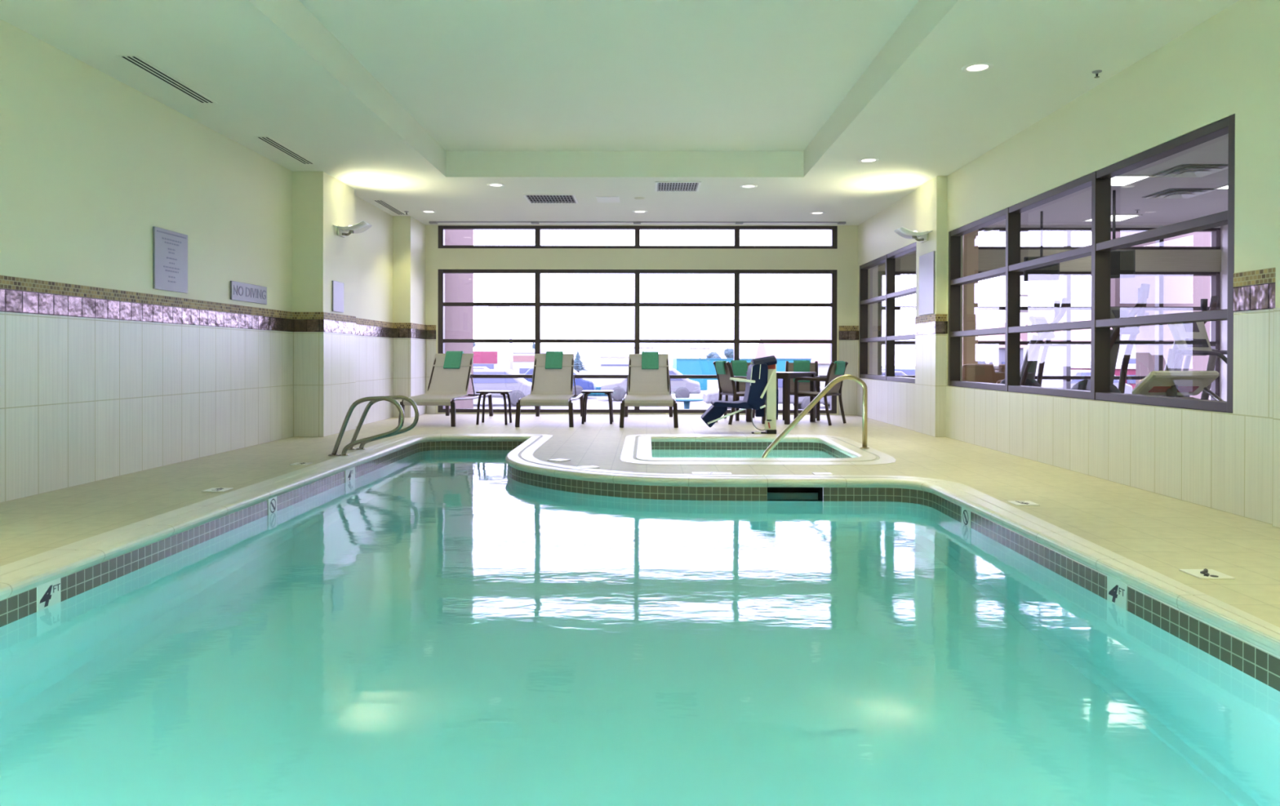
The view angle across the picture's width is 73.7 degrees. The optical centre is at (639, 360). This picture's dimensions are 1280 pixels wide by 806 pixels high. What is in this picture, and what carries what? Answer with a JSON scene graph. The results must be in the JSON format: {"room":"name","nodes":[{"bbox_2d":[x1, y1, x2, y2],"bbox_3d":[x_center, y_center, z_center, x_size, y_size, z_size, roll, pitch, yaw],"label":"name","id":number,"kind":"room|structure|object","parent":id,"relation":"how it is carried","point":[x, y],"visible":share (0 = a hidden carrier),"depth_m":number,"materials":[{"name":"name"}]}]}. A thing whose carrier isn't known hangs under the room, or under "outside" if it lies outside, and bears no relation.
{"room":"indoor swimming pool","nodes":[
{"label":"indoor swimming pool","id":0,"kind":"room"},
{"bbox_2d":[0,18,426,502],"bbox_3d":[-4.008,-0.793,5.463,0.823,3.614,17.270,0,0,0],"label":"wall","id":1,"kind":"structure","parent":0,"point":[105,373],"depth_m":7.25,"materials":[{"name":"paint"}]},
{"bbox_2d":[152,226,187,293],"bbox_3d":[-4.093,-0.872,7.448,0.020,0.525,0.520,0,0,0],"label":"wall sign","id":2,"kind":"object","parent":1,"relation":"attached to","point":[170,248],"visible":1,"depth_m":7.42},
{"bbox_2d":[230,280,266,304],"bbox_3d":[-4.082,-0.710,8.919,0.020,0.190,0.790,0,0,0],"label":"wall sign","id":3,"kind":"object","parent":1,"relation":"attached to","point":[241,291],"visible":1,"depth_m":8.87,"materials":[{"name":"plastic"}]},
{"bbox_2d":[332,280,343,312],"bbox_3d":[-3.707,-0.787,10.476,0.018,0.370,0.360,0,0,0],"label":"wall sign","id":4,"kind":"object","parent":1,"relation":"attached to","point":[337,286],"visible":1,"depth_m":10.44,"materials":[{"name":"plastic"}]},
{"bbox_2d":[333,221,372,237],"bbox_3d":[-3.552,-1.625,10.570,0.366,0.166,0.500,0,0,0],"label":"wall sconce","id":5,"kind":"object","parent":1,"relation":"attached to","point":[362,226],"visible":1,"depth_m":10.54,"materials":[{"name":"beige ceramic"}]},
{"bbox_2d":[0,0,1239,225],"bbox_3d":[2.617,-2.393,5.527,14.064,0.414,17.520,0,0,0],"label":"ceiling","id":6,"kind":"structure","parent":0,"point":[414,106],"depth_m":7.48,"materials":[{"name":"paint"}]},
{"bbox_2d":[115,55,217,103],"bbox_3d":[-3.697,-2.203,6.728,0.150,0.006,1.160,0,0,0],"label":"ceiling vent","id":7,"kind":"object","parent":6,"relation":"in","point":[138,62],"visible":1,"depth_m":6.65,"materials":[{"name":"metal"}]},
{"bbox_2d":[253,136,315,164],"bbox_3d":[-3.729,-2.215,9.019,0.150,0.006,1.200,0,0,0],"label":"ceiling vent","id":8,"kind":"object","parent":6,"relation":"in","point":[268,140],"visible":1,"depth_m":8.94,"materials":[{"name":"metal"}]},
{"bbox_2d":[372,200,405,214],"bbox_3d":[-3.637,-2.232,12.433,0.150,0.006,1.210,0,0,0],"label":"ceiling vent","id":9,"kind":"object","parent":6,"relation":"in","point":[382,202],"visible":0.98,"depth_m":12.36,"materials":[{"name":"metal"}]},
{"bbox_2d":[522,194,578,203],"bbox_3d":[-1.215,-2.217,11.701,0.695,0.017,0.635,0,0,0],"label":"ceiling vent","id":10,"kind":"object","parent":6,"relation":"in","point":[531,198],"visible":1,"depth_m":11.68,"materials":[{"name":"white metal"}]},
{"bbox_2d":[595,195,620,202],"bbox_3d":[-0.437,-2.219,11.740,0.314,0.010,0.440,0,0,0],"label":"access panel","id":11,"kind":"object","parent":6,"relation":"attached to","point":[599,198],"visible":1,"depth_m":11.67,"materials":[{"name":"white plastic"}]},
{"bbox_2d":[428,221,845,224],"bbox_3d":[-0.047,-2.219,13.710,6.680,0.030,0.090,0,0,0],"label":"track","id":12,"kind":"object","parent":6,"relation":"attached to","point":[429,222],"visible":1,"depth_m":13.69,"materials":[{"name":"metal"}]},
{"bbox_2d":[654,181,701,191],"bbox_3d":[0.476,-2.211,10.838,0.570,0.014,0.592,0,0,0],"label":"ceiling vent","id":13,"kind":"object","parent":6,"relation":"in","point":[660,186],"visible":1,"depth_m":10.79,"materials":[{"name":"white metal"}]},
{"bbox_2d":[857,157,879,162],"bbox_3d":[2.512,-2.203,9.376,0.224,0.006,0.224,0,0,0],"label":"recessed light","id":14,"kind":"object","parent":6,"relation":"in","point":[868,159],"visible":1,"depth_m":9.37,"materials":[{"name":"white"}]},
{"bbox_2d":[961,62,993,72],"bbox_3d":[2.518,-2.188,6.369,0.224,0.006,0.224,0,0,0],"label":"recessed light","id":15,"kind":"object","parent":6,"relation":"in","point":[981,66],"visible":1,"depth_m":6.35,"materials":[{"name":"glass"}]},
{"bbox_2d":[1023,211,1059,281],"bbox_3d":[5.964,-1.706,12.671,0.480,1.030,0.064,0,0,20],"label":"television","id":16,"kind":"object","parent":6,"relation":"hanging from","point":[1051,272],"visible":0.74,"depth_m":12.66,"materials":[{"name":"black plastic"}]},
{"bbox_2d":[1082,214,1142,221],"bbox_3d":[7.310,-2.215,13.232,0.600,0.012,0.600,0,0,0],"label":"recessed light","id":17,"kind":"object","parent":6,"relation":"in","point":[1118,217],"visible":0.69,"depth_m":13.18,"materials":[{"name":"white"}]},
{"bbox_2d":[1110,190,1135,278],"bbox_3d":[6.151,-1.643,11.070,0.480,1.140,0.064,0,0,20],"label":"television","id":18,"kind":"object","parent":6,"relation":"hanging from","point":[1122,261],"visible":0.64,"depth_m":11.02,"materials":[{"name":"black plastic"}]},
{"bbox_2d":[1111,174,1153,186],"bbox_3d":[5.808,-2.204,10.443,0.600,0.012,0.600,0,0,0],"label":"recessed light","id":19,"kind":"object","parent":6,"relation":"in","point":[1122,180],"visible":0.51,"depth_m":10.34,"materials":[{"name":"white plastic"}]},
{"bbox_2d":[1111,176,1148,185],"bbox_3d":[5.808,-2.205,10.443,0.540,0.004,0.540,0,0,0],"label":"diffuser","id":20,"kind":"object","parent":19,"relation":"attached to","point":[1117,180],"depth_m":10.39,"materials":[{"name":"white"}]},
{"bbox_2d":[1142,188,1216,198],"bbox_3d":[7.094,-2.197,11.233,0.620,0.059,0.620,0,0,0],"label":"ceiling vent","id":21,"kind":"object","parent":6,"relation":"in","point":[1169,193],"visible":1,"depth_m":11.17,"materials":[{"name":"white metal"}]},
{"bbox_2d":[1151,164,1228,177],"bbox_3d":[6.383,-2.192,9.869,0.620,0.059,0.620,0,0,0],"label":"ceiling vent","id":22,"kind":"object","parent":6,"relation":"in","point":[1182,170],"visible":0.94,"depth_m":9.81,"materials":[{"name":"white metal"}]},
{"bbox_2d":[0,413,1279,626],"bbox_3d":[-0.316,0.922,5.392,8.115,0.001,17.570,0,0,0],"label":"floor","id":23,"kind":"structure","parent":0,"point":[1165,535],"depth_m":6.22,"materials":[{"name":"tile"}]},
{"bbox_2d":[201,487,233,491],"bbox_3d":[-2.985,0.909,6.029,0.150,0.007,0.150,0,0,0],"label":"tile","id":24,"kind":"object","parent":23,"relation":"on","point":[213,489],"depth_m":6.02,"materials":[{"name":"white"}]},
{"bbox_2d":[328,395,404,455],"bbox_3d":[-2.610,0.622,8.134,0.729,0.576,0.100,0,0,0],"label":"grab rail","id":25,"kind":"object","parent":23,"relation":"on","point":[357,402],"visible":1,"depth_m":8.12,"materials":[{"name":"metal"}]},
{"bbox_2d":[348,395,418,449],"bbox_3d":[-2.625,0.628,8.684,0.754,0.559,0.100,0,0,0],"label":"grab rail","id":26,"kind":"object","parent":23,"relation":"on","point":[411,401],"visible":0.77,"depth_m":8.67,"materials":[{"name":"metal"}]},
{"bbox_2d":[398,353,493,426],"bbox_3d":[-2.801,0.386,12.576,0.787,0.994,2.115,0,0,4],"label":"chaise lounge","id":27,"kind":"object","parent":23,"relation":"on","point":[444,385],"visible":0.94,"depth_m":12.50,"materials":[{"name":"fabric"}]},
{"bbox_2d":[443,351,463,368],"bbox_3d":[-2.786,-0.017,12.755,0.250,0.262,0.236,0,0,4],"label":"folded towel","id":28,"kind":"object","parent":27,"relation":"on","point":[452,358],"visible":0.97,"depth_m":12.71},
{"bbox_2d":[475,390,512,424],"bbox_3d":[-2.056,0.654,12.050,0.450,0.463,0.450,0,0,0],"label":"side table","id":29,"kind":"object","parent":23,"relation":"on","point":[483,393],"visible":1,"depth_m":11.86,"materials":[{"name":"brown metal"}]},
{"bbox_2d":[515,353,583,426],"bbox_3d":[-1.277,0.389,12.507,0.787,0.994,2.115,0,0,0],"label":"chaise lounge","id":30,"kind":"object","parent":23,"relation":"on","point":[549,387],"visible":1,"depth_m":12.42,"materials":[{"name":"brown metal"}]},
{"bbox_2d":[545,351,563,368],"bbox_3d":[-1.275,-0.013,12.686,0.250,0.262,0.236,0,0,0],"label":"folded towel","id":31,"kind":"object","parent":30,"relation":"on","point":[553,359],"visible":0.94,"depth_m":12.64,"materials":[{"name":"fabric"}]},
{"bbox_2d":[581,390,613,423],"bbox_3d":[-0.605,0.656,12.219,0.450,0.463,0.450,0,0,0],"label":"side table","id":32,"kind":"object","parent":23,"relation":"on","point":[587,392],"visible":1,"depth_m":12.03,"materials":[{"name":"brown metal"}]},
{"bbox_2d":[619,353,678,427],"bbox_3d":[0.127,0.393,12.446,0.787,0.994,2.115,0,0,0],"label":"chaise lounge","id":33,"kind":"object","parent":23,"relation":"on","point":[645,387],"visible":1,"depth_m":12.36,"materials":[{"name":"brown metal"}]},
{"bbox_2d":[641,351,658,368],"bbox_3d":[0.150,-0.010,12.624,0.250,0.262,0.236,0,0,0],"label":"folded towel","id":34,"kind":"object","parent":33,"relation":"on","point":[650,360],"visible":1,"depth_m":12.58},
{"bbox_2d":[691,471,732,474],"bbox_3d":[0.583,0.912,6.930,0.320,0.007,0.120,0,0,0],"label":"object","id":35,"kind":"structure","parent":23,"relation":"on","point":[693,473],"depth_m":6.92,"materials":[{"name":"white"}]},
{"bbox_2d":[712,360,765,424],"bbox_3d":[1.415,0.449,12.277,0.603,0.893,0.550,0,0,-19],"label":"dining chair","id":36,"kind":"object","parent":23,"relation":"on","point":[726,386],"visible":0.48,"depth_m":12.12,"materials":[{"name":"brown metal"}]},
{"bbox_2d":[715,360,726,374],"bbox_3d":[1.192,0.161,12.196,0.138,0.334,0.250,0,0,-19],"label":"folded towel","id":37,"kind":"object","parent":36,"relation":"on","point":[720,368],"visible":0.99,"depth_m":12.14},
{"bbox_2d":[701,355,777,433],"bbox_3d":[1.249,0.415,10.609,0.967,0.967,0.512,0,0,0],"label":"lift","id":38,"kind":"object","parent":23,"relation":"on","point":[761,380],"visible":1,"depth_m":10.45,"materials":[{"name":"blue plastic"}]},
{"bbox_2d":[711,400,752,408],"bbox_3d":[1.141,0.540,10.614,0.488,0.089,0.440,0,0,0],"label":"seat cushion","id":39,"kind":"object","parent":38,"relation":"on","point":[716,404],"depth_m":10.40,"materials":[{"name":"blue plastic"}]},
{"bbox_2d":[724,360,755,420],"bbox_3d":[1.609,0.446,13.012,0.550,0.893,0.603,0,0,-16],"label":"dining chair","id":40,"kind":"object","parent":23,"relation":"on","point":[740,386],"visible":0.14,"depth_m":13.11,"materials":[{"name":"brown metal"}]},
{"bbox_2d":[730,360,747,382],"bbox_3d":[1.545,0.157,13.239,0.250,0.334,0.138,0,0,-16],"label":"folded towel","id":41,"kind":"object","parent":40,"relation":"on","point":[740,367],"visible":0.62,"depth_m":13.21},
{"bbox_2d":[620,434,896,465],"bbox_3d":[1.121,0.935,8.971,2.595,0.063,2.910,0,0,0],"label":"hot tub edge","id":42,"kind":"structure","parent":23,"relation":"on","point":[637,448],"depth_m":8.58,"materials":[{"name":"stone"}]},
{"bbox_2d":[651,441,852,457],"bbox_3d":[1.121,1.410,9.099,2.035,0.892,2.100,0,0,0],"label":"basin","id":43,"kind":"object","parent":42,"relation":"attached to","point":[655,445],"visible":0.07,"depth_m":10.15,"materials":[{"name":"tile"}]},
{"bbox_2d":[651,448,835,457],"bbox_3d":[1.121,1.466,9.099,2.059,0.820,2.124,0,0,0],"label":"water","id":44,"kind":"object","parent":43,"relation":"on","point":[715,453],"visible":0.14,"depth_m":9.71,"materials":[{"name":"liquid"}]},
{"bbox_2d":[761,374,869,457],"bbox_3d":[1.813,0.696,8.900,1.159,1.111,0.100,0,0,0],"label":"handrail","id":45,"kind":"object","parent":42,"relation":"attached to","point":[864,389],"visible":0.93,"depth_m":8.88,"materials":[{"name":"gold metal"}]},
{"bbox_2d":[746,371,816,424],"bbox_3d":[2.068,0.527,12.507,0.740,0.728,0.740,0,0,44],"label":"dining table","id":46,"kind":"object","parent":23,"relation":"on","point":[787,375],"visible":0.67,"depth_m":12.14,"materials":[{"name":"brown metal"}]},
{"bbox_2d":[782,360,820,420],"bbox_3d":[2.470,0.448,13.056,0.550,0.893,0.603,0,0,11],"label":"dining chair","id":47,"kind":"object","parent":23,"relation":"on","point":[802,386],"visible":0.27,"depth_m":13.21,"materials":[{"name":"brown metal"}]},
{"bbox_2d":[793,360,809,382],"bbox_3d":[2.518,0.159,13.288,0.250,0.334,0.138,0,0,11],"label":"folded towel","id":48,"kind":"object","parent":47,"relation":"on","point":[802,366],"visible":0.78,"depth_m":13.27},
{"bbox_2d":[793,361,848,425],"bbox_3d":[2.600,0.452,12.206,0.603,0.893,0.550,0,0,38],"label":"dining chair","id":49,"kind":"object","parent":23,"relation":"on","point":[836,389],"visible":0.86,"depth_m":12.12,"materials":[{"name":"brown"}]},
{"bbox_2d":[834,360,845,374],"bbox_3d":[2.787,0.165,12.056,0.138,0.334,0.250,0,0,38],"label":"folded towel","id":50,"kind":"object","parent":49,"relation":"on","point":[840,368],"visible":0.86,"depth_m":12.00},
{"bbox_2d":[1007,500,1039,505],"bbox_3d":[2.494,0.923,5.550,0.150,0.007,0.150,0,0,0],"label":"depth marker","id":51,"kind":"object","parent":23,"relation":"on","point":[1015,502],"depth_m":5.53,"materials":[{"name":"white"}]},
{"bbox_2d":[1178,568,1235,578],"bbox_3d":[2.484,0.929,3.742,0.150,0.018,0.150,0,0,0],"label":"depth marker","id":52,"kind":"object","parent":23,"relation":"on","point":[1205,573],"depth_m":3.72,"materials":[{"name":"white"}]},
{"bbox_2d":[0,440,1279,689],"bbox_3d":[-0.225,1.576,5.460,4.790,1.192,9.400,0,0,0],"label":"pool tile border","id":53,"kind":"object","parent":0,"point":[1263,665],"visible":0.12,"depth_m":5.01,"materials":[{"name":"tile"}]},
{"bbox_2d":[36,577,61,610],"bbox_3d":[-2.631,1.040,3.798,0.007,0.125,0.150,0,0,0],"label":"tile","id":54,"kind":"structure","parent":53,"relation":"attached to","point":[48,593],"depth_m":3.79,"materials":[{"name":"white tile"}]},
{"bbox_2d":[267,496,276,514],"bbox_3d":[-2.613,1.028,6.068,0.007,0.125,0.142,0,0,0],"label":"tile","id":55,"kind":"structure","parent":53,"relation":"attached to","point":[272,502],"depth_m":6.06,"materials":[{"name":"white tile"}]},
{"bbox_2d":[345,466,355,482],"bbox_3d":[-2.600,1.020,7.658,0.007,0.125,0.250,0,0,0],"label":"tile","id":56,"kind":"structure","parent":53,"relation":"attached to","point":[349,473],"depth_m":7.64,"materials":[{"name":"white tile"}]},
{"bbox_2d":[0,449,1279,805],"bbox_3d":[-0.226,1.639,5.460,4.814,1.105,9.424,0,0,0],"label":"pool water","id":57,"kind":"object","parent":53,"relation":"on","point":[433,627],"visible":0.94,"depth_m":2.99,"materials":[{"name":"liquid"}]},
{"bbox_2d":[0,433,1279,658],"bbox_3d":[-0.224,0.950,5.457,5.270,0.063,9.880,0,0,0],"label":"pool coping","id":58,"kind":"structure","parent":53,"relation":"on","point":[16,577],"depth_m":5.05,"materials":[{"name":"stone"}]},
{"bbox_2d":[767,486,822,500],"bbox_3d":[1.206,1.044,6.796,0.433,0.128,0.340,0,0,0],"label":"skimmer","id":59,"kind":"object","parent":53,"relation":"attached to","point":[774,493],"visible":0.52,"depth_m":6.77,"materials":[{"name":"plastic"}]},
{"bbox_2d":[961,506,970,527],"bbox_3d":[2.171,1.041,5.683,0.007,0.125,0.160,0,0,0],"label":"tile","id":60,"kind":"structure","parent":53,"relation":"attached to","point":[966,513],"depth_m":5.67,"materials":[{"name":"white tile"}]},
{"bbox_2d":[1106,574,1127,608],"bbox_3d":[2.157,1.050,3.860,0.007,0.125,0.158,0,0,0],"label":"tile","id":61,"kind":"structure","parent":53,"relation":"attached to","point":[1116,588],"depth_m":3.85,"materials":[{"name":"white tile"}]},
{"bbox_2d":[425,225,1220,414],"bbox_3d":[2.864,-0.823,14.177,13.300,3.614,0.294,0,0,0],"label":"wall","id":62,"kind":"structure","parent":0,"point":[844,259],"depth_m":14.06,"materials":[{"name":"paint"}]},
{"bbox_2d":[437,269,837,413],"bbox_3d":[-0.048,-0.326,14.129,6.580,2.363,0.120,0,0,0],"label":"window","id":63,"kind":"structure","parent":62,"relation":"in","point":[637,304],"depth_m":14.07,"materials":[{"name":"brown metal"}]},
{"bbox_2d":[438,225,837,248],"bbox_3d":[-0.044,-2.040,14.121,6.580,0.375,0.120,0,0,0],"label":"window","id":64,"kind":"structure","parent":62,"relation":"in","point":[442,228],"depth_m":14.06,"materials":[{"name":"brown metal"}]},
{"bbox_2d":[962,229,978,365],"bbox_3d":[5.311,-0.669,13.815,0.240,3.120,0.240,0,0,0],"label":"column","id":65,"kind":"structure","parent":62,"relation":"attached to","point":[971,240],"depth_m":13.69,"materials":[{"name":"beige paint"}]},
{"bbox_2d":[877,271,1220,399],"bbox_3d":[4.807,-0.302,14.091,9.410,2.338,0.120,0,0,0],"label":"window","id":66,"kind":"structure","parent":62,"relation":"in","point":[1066,377],"depth_m":14.02,"materials":[{"name":"brown metal"}]},
{"bbox_2d":[878,249,1221,271],"bbox_3d":[6.716,-1.647,14.139,5.600,0.360,0.300,0,0,0],"label":"trim","id":67,"kind":"structure","parent":62,"relation":"attached to","point":[1146,260],"depth_m":13.98,"materials":[{"name":"brown wood"}]},
{"bbox_2d":[978,227,1220,249],"bbox_3d":[4.811,-2.011,14.082,9.410,0.360,0.120,0,0,0],"label":"window","id":68,"kind":"structure","parent":62,"relation":"in","point":[1215,232],"depth_m":14.01,"materials":[{"name":"brown metal"}]},
{"bbox_2d":[857,0,1279,528],"bbox_3d":[3.641,-0.776,5.428,0.310,3.614,17.320,0,0,0],"label":"wall","id":69,"kind":"structure","parent":0,"point":[1228,64],"depth_m":6.09,"materials":[{"name":"paint"}]},
{"bbox_2d":[858,241,916,382],"bbox_3d":[3.632,-0.631,12.444,0.125,1.828,2.990,0,0,0],"label":"window","id":70,"kind":"structure","parent":69,"relation":"in","point":[890,337],"depth_m":12.36,"materials":[{"name":"brown metal"}]},
{"bbox_2d":[894,226,932,243],"bbox_3d":[3.382,-1.560,10.586,0.366,0.166,0.500,0,0,0],"label":"wall sconce","id":71,"kind":"object","parent":69,"relation":"attached to","point":[903,232],"visible":1,"depth_m":10.56,"materials":[{"name":"beige ceramic"}]},
{"bbox_2d":[919,250,934,315],"bbox_3d":[3.531,-0.946,10.508,0.018,0.750,0.550,0,0,0],"label":"wall sign","id":72,"kind":"object","parent":69,"relation":"attached to","point":[926,261],"visible":1,"depth_m":10.47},
{"bbox_2d":[947,113,1235,413],"bbox_3d":[3.706,-0.607,7.673,0.125,1.828,4.940,0,0,0],"label":"window","id":73,"kind":"structure","parent":69,"relation":"in","point":[1101,246],"depth_m":6.82,"materials":[{"name":"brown metal"}]},
{"bbox_2d":[1209,224,1227,400],"bbox_3d":[9.559,-0.576,7.232,0.200,3.220,14.020,0,0,0],"label":"wall","id":74,"kind":"structure","parent":0,"point":[1224,228],"depth_m":13.91,"materials":[{"name":"paint"}]},
{"bbox_3d":[6.730,0.988,7.187,5.849,0.120,13.870,0,0,0],"label":"floor","id":75,"kind":"structure","parent":0,"visible":0},
{"bbox_2d":[962,364,1004,383],"bbox_3d":[5.162,0.471,12.879,0.900,0.850,0.760,0,0,35],"label":"lounge armchair","id":76,"kind":"object","parent":75,"relation":"on","point":[985,373],"visible":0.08,"depth_m":13.05,"materials":[{"name":"beige fabric"}]},
{"bbox_2d":[1000,297,1068,386],"bbox_3d":[5.597,0.041,11.348,0.668,1.726,1.738,0,0,-40],"label":"elliptical trainer","id":77,"kind":"object","parent":75,"relation":"on","point":[1028,370],"visible":0.45,"depth_m":11.56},
{"bbox_2d":[1070,283,1155,393],"bbox_3d":[5.428,0.052,9.198,0.668,1.726,1.738,0,0,-28],"label":"elliptical trainer","id":78,"kind":"object","parent":75,"relation":"on","point":[1116,333],"visible":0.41,"depth_m":9.45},
{"bbox_2d":[1131,370,1223,400],"bbox_3d":[4.465,0.400,6.470,0.614,1.053,1.745,0,0,-6],"label":"bike","id":79,"kind":"object","parent":75,"relation":"on","point":[1167,383],"visible":0.2,"depth_m":6.97,"materials":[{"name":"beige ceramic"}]},
{"bbox_2d":[1153,295,1218,396],"bbox_3d":[7.293,0.047,10.934,0.668,1.726,1.738,0,0,-34],"label":"elliptical trainer","id":80,"kind":"object","parent":75,"relation":"on","point":[1214,299],"visible":0.15,"depth_m":11.16,"materials":[{"name":"white"}]},
{"bbox_2d":[1160,321,1226,399],"bbox_3d":[6.627,0.178,9.494,0.840,1.395,1.890,0,0,-25],"label":"treadmill","id":81,"kind":"object","parent":75,"relation":"on","point":[1190,338],"visible":0.4,"depth_m":9.85,"materials":[{"name":"black plastic"}]},
{"label":"outside","id":82,"kind":"structure","parent":0,"visible":0},
{"bbox_2d":[473,364,915,409],"bbox_3d":[15.804,1.614,102.123,210.000,0.300,175.530,0,0,0],"label":"ground","id":83,"kind":"structure","parent":82,"point":[593,402],"depth_m":35.91,"materials":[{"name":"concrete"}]},
{"bbox_2d":[444,229,473,408],"bbox_3d":[-3.801,-2.139,15.705,0.940,8.000,2.630,0,0,0],"label":"brick wall","id":84,"kind":"structure","parent":83,"relation":"on","point":[459,287],"depth_m":15.80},
{"bbox_2d":[473,351,509,368],"bbox_3d":[-12.262,0.441,65.072,4.510,2.300,10.060,0,0,0],"label":"storefront","id":85,"kind":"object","parent":83,"relation":"on","point":[490,359],"visible":0.21,"depth_m":60.03,"materials":[{"name":"white"}]},
{"bbox_2d":[488,306,512,338],"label":"street light","id":86,"kind":"object","parent":83,"relation":"on","point":[509,308],"depth_m":44.99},
{"bbox_2d":[473,368,532,406],"bbox_3d":[-6.233,1.053,34.056,4.380,1.420,1.810,0,0,-2],"label":"parked car","id":87,"kind":"object","parent":83,"relation":"on","point":[521,387],"visible":0.3,"depth_m":33.21,"materials":[{"name":"paint"}]},
{"bbox_2d":[509,342,513,370],"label":"street light","id":88,"kind":"object","parent":83,"relation":"on","point":[511,362],"depth_m":44.99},
{"bbox_2d":[506,348,554,374],"bbox_3d":[-7.485,0.407,59.064,2.400,2.450,6.300,0,0,0],"label":"shop","id":89,"kind":"structure","parent":83,"relation":"on","point":[523,358],"depth_m":56.01,"materials":[{"name":"white"}]},
{"bbox_2d":[524,367,595,398],"bbox_3d":[-4.285,1.026,40.041,4.380,1.420,1.810,0,0,0],"label":"parked car","id":90,"kind":"object","parent":83,"relation":"on","point":[581,384],"visible":0.3,"depth_m":39.15,"materials":[{"name":"metal"}]},
{"bbox_2d":[573,351,588,373],"bbox_3d":[-6.434,0.160,88.110,2.207,2.652,2.020,0,0,-9],"label":"conifer tree","id":91,"kind":"object","parent":83,"relation":"on","point":[578,364],"visible":0.86,"depth_m":87.76,"materials":[{"name":"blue plant"}]},
{"bbox_2d":[587,384,607,395],"bbox_3d":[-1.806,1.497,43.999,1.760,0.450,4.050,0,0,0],"label":"container","id":92,"kind":"object","parent":83,"relation":"on","point":[597,386],"visible":0.11,"depth_m":42.02,"materials":[{"name":"teal paint"}]},
{"bbox_2d":[598,354,629,373],"bbox_3d":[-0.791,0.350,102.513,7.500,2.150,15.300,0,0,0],"label":"warehouse","id":93,"kind":"structure","parent":83,"relation":"on","point":[609,364],"depth_m":95.03,"materials":[{"name":"white"}]},
{"bbox_2d":[600,368,700,401],"bbox_3d":[0.499,1.047,38.003,4.380,1.420,1.810,0,0,3],"label":"parked car","id":94,"kind":"object","parent":83,"relation":"on","point":[682,388],"visible":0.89,"depth_m":37.07,"materials":[{"name":"paint"}]},
{"bbox_2d":[674,397,703,408],"bbox_3d":[1.316,1.440,23.998,0.940,0.780,0.940,0,0,0],"label":"patio table","id":95,"kind":"object","parent":83,"relation":"on","point":[686,401],"visible":0.52,"depth_m":23.84,"materials":[{"name":"teal paint"}]},
{"bbox_2d":[706,379,718,390],"bbox_3d":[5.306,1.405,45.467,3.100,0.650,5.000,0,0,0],"label":"van","id":96,"kind":"object","parent":83,"relation":"on","point":[711,384],"visible":0.21,"depth_m":44.82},
{"bbox_2d":[706,351,721,358],"bbox_3d":[7.974,0.235,91.912,1.701,2.566,1.976,0,0,0],"label":"broadleaf tree","id":97,"kind":"object","parent":83,"relation":"on","point":[713,354],"visible":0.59,"depth_m":91.34,"materials":[{"name":"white plant"}]},
{"bbox_2d":[724,347,733,358],"bbox_3d":[9.508,0.075,90.006,1.382,2.905,1.476,0,0,0],"label":"broadleaf tree","id":98,"kind":"object","parent":83,"relation":"on","point":[728,353],"visible":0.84,"depth_m":89.55,"materials":[{"name":"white plant"}]},
{"bbox_2d":[672,358,811,390],"bbox_3d":[6.100,0.758,53.933,7.910,1.860,8.050,0,0,0],"label":"shed","id":99,"kind":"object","parent":83,"relation":"on","point":[684,366],"visible":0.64,"depth_m":49.98,"materials":[{"name":"teal paint"}]},
{"bbox_2d":[702,378,830,408],"bbox_3d":[4.435,1.097,29.972,4.380,1.420,1.810,0,0,0],"label":"parked car","id":100,"kind":"object","parent":83,"relation":"on","point":[709,395],"visible":0.32,"depth_m":29.09,"materials":[{"name":"paint"}]},
{"bbox_2d":[755,335,830,385],"bbox_3d":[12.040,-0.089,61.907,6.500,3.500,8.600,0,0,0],"label":"van","id":101,"kind":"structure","parent":83,"relation":"on","point":[820,353],"depth_m":59.74,"materials":[{"name":"white"}]},
{"bbox_2d":[820,370,906,406],"bbox_3d":[8.859,1.091,32.937,4.380,1.420,1.810,0,0,0],"label":"parked car","id":102,"kind":"object","parent":83,"relation":"on","point":[896,372],"visible":0.02,"depth_m":32.06,"materials":[{"name":"silver metal"}]},
{"bbox_2d":[881,368,915,375],"bbox_3d":[11.714,1.062,39.915,4.380,1.420,1.810,0,0,-11],"label":"parked car","id":103,"kind":"object","parent":83,"relation":"on","point":[908,371],"visible":0.02,"depth_m":39.13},
{"bbox_2d":[914,320,1026,368],"bbox_3d":[23.741,-0.613,61.812,5.100,4.600,8.600,0,0,0],"label":"house","id":104,"kind":"structure","parent":83,"relation":"on","point":[987,353],"depth_m":57.82,"materials":[{"name":"white"}]},
{"bbox_2d":[1020,288,1052,348],"bbox_3d":[19.541,-0.926,42.843,2.200,5.400,0.220,0,0,0],"label":"utility pole","id":105,"kind":"object","parent":83,"relation":"on","point":[1028,295],"visible":0.33,"depth_m":42.77,"materials":[{"name":"wood"}]},
{"bbox_2d":[1020,311,1136,380],"bbox_3d":[34.515,-1.054,64.725,8.600,5.500,10.600,0,0,0],"label":"house","id":106,"kind":"structure","parent":83,"relation":"on","point":[1080,353],"depth_m":61.70,"materials":[{"name":"white"}]},
{"bbox_2d":[1041,369,1132,393],"bbox_3d":[18.282,1.097,35.863,4.380,1.420,1.810,0,0,-17],"label":"parked car","id":107,"kind":"object","parent":83,"relation":"on","point":[1058,384],"visible":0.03,"depth_m":35.38,"materials":[{"name":"paint"}]},
{"bbox_2d":[1071,364,1135,389],"bbox_3d":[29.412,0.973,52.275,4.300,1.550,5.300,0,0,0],"label":"shop","id":108,"kind":"structure","parent":83,"relation":"on","point":[1131,367],"depth_m":49.78,"materials":[{"name":"white"}]},
{"bbox_2d":[1110,231,1210,399],"bbox_3d":[11.276,-2.103,15.301,5.700,8.000,0.400,0,0,0],"label":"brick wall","id":109,"kind":"structure","parent":83,"relation":"on","point":[1178,291],"depth_m":15.12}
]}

